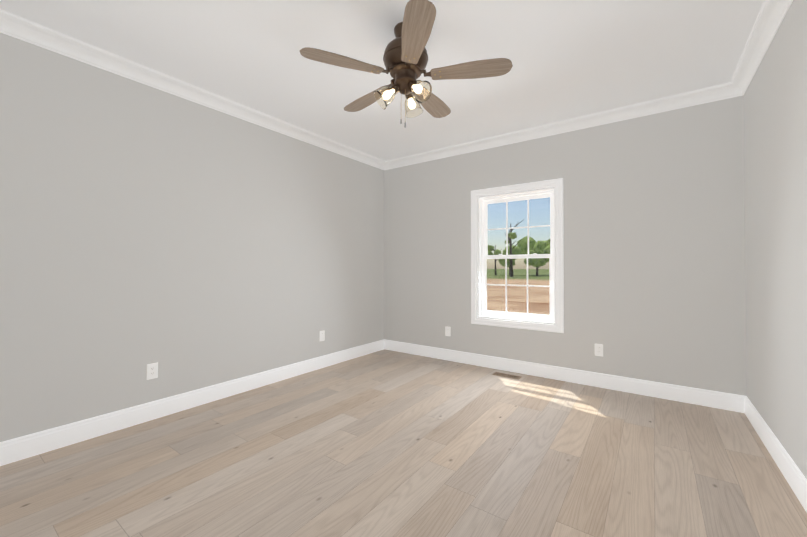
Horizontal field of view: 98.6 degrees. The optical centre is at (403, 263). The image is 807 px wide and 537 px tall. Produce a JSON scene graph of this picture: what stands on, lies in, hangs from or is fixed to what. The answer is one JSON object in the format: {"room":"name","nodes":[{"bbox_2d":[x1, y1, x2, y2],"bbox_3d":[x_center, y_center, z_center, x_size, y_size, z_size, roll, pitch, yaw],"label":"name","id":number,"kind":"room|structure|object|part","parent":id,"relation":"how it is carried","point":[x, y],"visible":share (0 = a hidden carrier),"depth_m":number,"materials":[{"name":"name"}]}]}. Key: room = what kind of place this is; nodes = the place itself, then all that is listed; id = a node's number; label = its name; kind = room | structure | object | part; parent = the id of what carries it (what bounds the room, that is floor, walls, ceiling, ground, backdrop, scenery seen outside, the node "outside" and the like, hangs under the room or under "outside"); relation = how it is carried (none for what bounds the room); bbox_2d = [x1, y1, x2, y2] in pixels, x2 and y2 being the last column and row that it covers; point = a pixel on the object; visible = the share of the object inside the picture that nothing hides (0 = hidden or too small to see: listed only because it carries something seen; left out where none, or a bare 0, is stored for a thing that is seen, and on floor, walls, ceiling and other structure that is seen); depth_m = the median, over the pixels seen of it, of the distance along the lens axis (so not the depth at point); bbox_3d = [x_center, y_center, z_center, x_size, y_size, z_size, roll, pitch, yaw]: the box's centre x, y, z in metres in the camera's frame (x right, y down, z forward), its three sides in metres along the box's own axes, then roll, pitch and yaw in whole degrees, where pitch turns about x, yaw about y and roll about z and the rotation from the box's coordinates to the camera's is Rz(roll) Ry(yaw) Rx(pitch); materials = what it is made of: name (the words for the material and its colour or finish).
{"room":"empty bedroom","nodes":[
{"label":"empty bedroom","id":0,"kind":"room"},
{"bbox_2d":[0,33,383,441],"bbox_3d":[-1.693,-0.130,3.318,0.160,2.740,4.910,0,-1,36],"label":"wall","id":1,"kind":"structure","parent":0,"point":[187,245],"depth_m":2.77,"materials":[{"name":"grey paint"}]},
{"bbox_2d":[147,362,157,379],"bbox_3d":[-1.991,0.853,2.751,0.008,0.120,0.074,0,-1,36],"label":"electrical outlet","id":2,"kind":"object","parent":1,"relation":"attached to","point":[152,370],"visible":1,"depth_m":2.75,"materials":[{"name":"white plastic"}]},
{"bbox_2d":[0,340,383,465],"bbox_3d":[-1.622,1.169,3.254,0.015,0.140,4.590,0,-1,36],"label":"baseboard","id":3,"kind":"structure","parent":1,"relation":"attached to","point":[25,447],"depth_m":2.75,"materials":[{"name":"white wood"}]},
{"bbox_2d":[0,9,387,169],"bbox_3d":[-1.591,-1.451,3.258,0.092,0.100,4.590,0,-1,36],"label":"crown molding","id":4,"kind":"structure","parent":1,"relation":"attached to","point":[12,25],"depth_m":2.74,"materials":[{"name":"white wood"}]},
{"bbox_2d":[320,330,324,340],"bbox_3d":[-0.975,0.867,4.161,0.008,0.120,0.074,0,-1,36],"label":"electrical outlet","id":5,"kind":"object","parent":1,"relation":"attached to","point":[322,335],"visible":1,"depth_m":4.16,"materials":[{"name":"white plastic"}]},
{"bbox_2d":[0,0,763,160],"bbox_3d":[-0.066,-1.572,2.160,4.170,0.120,4.910,0,-1,36],"label":"ceiling","id":6,"kind":"structure","parent":0,"point":[569,59],"depth_m":2.47,"materials":[{"name":"white paint"}]},
{"bbox_2d":[300,0,512,127],"bbox_3d":[0.019,-1.186,2.278,1.257,0.650,1.243,0,-1,36],"label":"fan","id":7,"kind":"object","parent":6,"relation":"hanging from","point":[405,57],"visible":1,"depth_m":2.14,"materials":[{"name":"brown wood"}]},
{"label":"blade","id":8,"kind":"part","parent":7,"relation":"part of","materials":[{"name":"brown wood"}]},
{"bbox_3d":[-0.267,-1.196,2.541,0.152,0.006,0.497,-12,7,-42],"label":"blade","id":9,"kind":"part","parent":7,"relation":"part of","materials":[{"name":"brown wood"}]},
{"bbox_3d":[-0.119,-1.068,2.215,0.151,0.156,0.151,0,-1,36],"label":"lamp shade","id":10,"kind":"part","parent":7,"relation":"part of","materials":[{"name":"clear glass"}]},
{"bbox_3d":[0.014,-1.303,2.238,0.290,0.417,0.290,0,-1,36],"label":"motor","id":11,"kind":"part","parent":7,"relation":"part of","materials":[{"name":"brown metal"}]},
{"bbox_3d":[0.050,-1.066,2.359,0.124,0.156,0.164,0,-1,36],"label":"lamp shade","id":12,"kind":"part","parent":7,"relation":"part of","materials":[{"name":"clear glass"}]},
{"bbox_3d":[0.081,-1.085,2.148,0.075,0.068,0.048,0,-1,36],"label":"bulb","id":13,"kind":"part","parent":7,"relation":"part of","materials":[{"name":"white glass"}]},
{"label":"blade","id":14,"kind":"part","parent":7,"relation":"part of","materials":[{"name":"brown wood"}]},
{"bbox_3d":[0.087,-1.069,2.130,0.164,0.156,0.125,0,-1,36],"label":"lamp shade","id":15,"kind":"part","parent":7,"relation":"part of","materials":[{"name":"clear glass"}]},
{"bbox_3d":[0.216,-1.196,2.598,0.152,0.006,0.497,-11,-6,29],"label":"blade","id":16,"kind":"part","parent":7,"relation":"part of","materials":[{"name":"brown wood"}]},
{"label":"blade","id":17,"kind":"part","parent":7,"relation":"part of","materials":[{"name":"brown wood"}]},
{"bbox_2d":[0,349,806,536],"bbox_3d":[-0.066,1.288,2.131,4.170,0.120,4.910,0,-1,36],"label":"floor","id":18,"kind":"structure","parent":0,"point":[385,443],"depth_m":2.09,"materials":[{"name":"brown wood"}]},
{"bbox_2d":[491,372,521,379],"bbox_3d":[1.144,1.243,3.854,0.305,0.004,0.118,0,-1,36],"label":"floor vent","id":19,"kind":"object","parent":18,"relation":"in","point":[507,375],"visible":1,"depth_m":3.85,"materials":[{"name":"brown metal"}]},
{"bbox_2d":[384,95,746,395],"bbox_3d":[1.322,-0.123,4.073,3.850,2.740,0.160,0,-1,36],"label":"wall","id":20,"kind":"structure","parent":0,"point":[654,240],"depth_m":3.42,"materials":[{"name":"grey paint"}]},
{"bbox_2d":[445,326,450,335],"bbox_3d":[0.575,0.879,4.498,0.074,0.120,0.008,0,-1,36],"label":"electrical outlet","id":21,"kind":"object","parent":20,"relation":"attached to","point":[447,331],"visible":1,"depth_m":4.50,"materials":[{"name":"white plastic"}]},
{"bbox_2d":[471,178,563,332],"bbox_3d":[1.317,-0.083,4.063,1.058,1.646,0.182,0,-1,36],"label":"window","id":22,"kind":"structure","parent":20,"relation":"in","point":[557,184],"depth_m":4.04,"materials":[{"name":"white wood"}]},
{"bbox_2d":[478,188,554,323],"bbox_3d":[1.298,-0.083,4.037,0.886,1.474,0.076,0,-1,36],"label":"liner","id":23,"kind":"object","parent":22,"relation":"attached to","point":[479,253],"visible":0.79,"depth_m":4.20,"materials":[{"name":"white wood"}]},
{"bbox_3d":[1.341,-0.082,4.096,0.864,1.452,0.100,0,-1,36],"label":"frame","id":24,"kind":"part","parent":22,"relation":"part of","materials":[{"name":"white plastic"}]},
{"bbox_3d":[1.329,0.253,4.076,0.816,0.737,0.030,0,-1,36],"label":"window sash","id":25,"kind":"part","parent":22,"relation":"part of","materials":[{"name":"white wood"}]},
{"bbox_3d":[1.351,-0.425,4.114,0.820,0.722,0.030,0,-1,36],"label":"window sash","id":26,"kind":"part","parent":22,"relation":"part of","materials":[{"name":"white wood"}]},
{"bbox_3d":[1.329,0.257,4.076,0.756,0.652,0.004,0,-1,36],"label":"sash glass","id":27,"kind":"part","parent":22,"relation":"part of","materials":[{"name":"clear glass"}]},
{"bbox_3d":[1.351,-0.424,4.114,0.760,0.658,0.004,0,-1,36],"label":"sash glass","id":28,"kind":"part","parent":22,"relation":"part of","materials":[{"name":"clear glass"}]},
{"bbox_2d":[384,83,731,169],"bbox_3d":[1.257,-1.444,3.978,3.630,0.100,0.092,0,-1,36],"label":"crown molding","id":29,"kind":"structure","parent":20,"relation":"attached to","point":[717,92],"depth_m":3.58,"materials":[{"name":"white wood"}]},
{"bbox_2d":[384,339,739,411],"bbox_3d":[1.267,1.177,3.992,3.780,0.140,0.015,0,-1,36],"label":"baseboard","id":30,"kind":"structure","parent":20,"relation":"attached to","point":[715,399],"depth_m":3.55,"materials":[{"name":"white wood"}]},
{"bbox_2d":[595,344,602,355],"bbox_3d":[1.967,0.871,3.495,0.074,0.120,0.008,0,-1,36],"label":"electrical outlet","id":31,"kind":"object","parent":20,"relation":"attached to","point":[598,349],"visible":1,"depth_m":3.49,"materials":[{"name":"white plastic"}]},
{"bbox_2d":[744,0,806,478],"bbox_3d":[1.561,-0.154,0.974,0.160,2.740,4.910,0,-1,36],"label":"wall","id":32,"kind":"structure","parent":0,"point":[775,141],"depth_m":2.09,"materials":[{"name":"grey paint"}]},
{"bbox_2d":[728,0,792,97],"bbox_3d":[1.458,-1.473,1.061,0.092,0.100,4.590,0,-1,36],"label":"crown molding","id":33,"kind":"structure","parent":32,"relation":"attached to","point":[770,18],"depth_m":2.31,"materials":[{"name":"white wood"}]},
{"bbox_2d":[740,395,806,511],"bbox_3d":[1.490,1.146,1.011,0.015,0.140,4.590,0,-1,36],"label":"baseboard","id":34,"kind":"structure","parent":32,"relation":"attached to","point":[797,481],"depth_m":2.10,"materials":[{"name":"white wood"}]},
{"label":"outside","id":35,"kind":"structure","parent":0,"visible":0},
{"bbox_2d":[487,269,549,314],"bbox_3d":[86.242,2.933,125.191,320.000,0.001,295.700,0,-1,36],"label":"ground","id":36,"kind":"structure","parent":35,"point":[531,297],"depth_m":22.64,"materials":[{"name":"brown soil"}]},
{"bbox_2d":[488,245,501,274],"bbox_3d":[18.442,-0.760,71.138,3.920,6.283,3.313,0,-1,36],"label":"tree","id":37,"kind":"object","parent":36,"relation":"on","point":[490,249],"depth_m":70.88,"materials":[{"name":"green plant"}]},
{"bbox_2d":[499,245,522,274],"bbox_3d":[21.209,-0.709,69.442,5.084,6.146,4.951,0,-1,36],"label":"tree","id":38,"kind":"object","parent":36,"relation":"on","point":[513,251],"depth_m":67.89,"materials":[{"name":"green plant"}]},
{"bbox_2d":[504,222,520,276],"bbox_3d":[18.672,-2.540,59.159,3.815,9.598,3.959,0,-1,36],"label":"tree","id":39,"kind":"object","parent":36,"relation":"on","point":[510,235],"depth_m":59.23,"materials":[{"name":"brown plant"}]},
{"bbox_2d":[517,236,548,270],"bbox_3d":[27.329,-1.718,71.197,8.074,8.201,7.008,0,-1,36],"label":"tree","id":40,"kind":"object","parent":36,"relation":"on","point":[525,243],"depth_m":70.08,"materials":[{"name":"green plant"}]},
{"bbox_2d":[524,250,545,275],"bbox_3d":[24.722,-0.110,65.116,3.546,4.860,4.088,0,-1,36],"label":"tree","id":41,"kind":"object","parent":36,"relation":"on","point":[535,259],"depth_m":64.11,"materials":[{"name":"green plant"}]},
{"bbox_2d":[542,239,549,259],"bbox_3d":[24.015,-1.608,54.826,4.095,7.647,3.825,0,-1,36],"label":"tree","id":42,"kind":"object","parent":36,"relation":"on","point":[547,248],"depth_m":55.09,"materials":[{"name":"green plant"}]}
]}

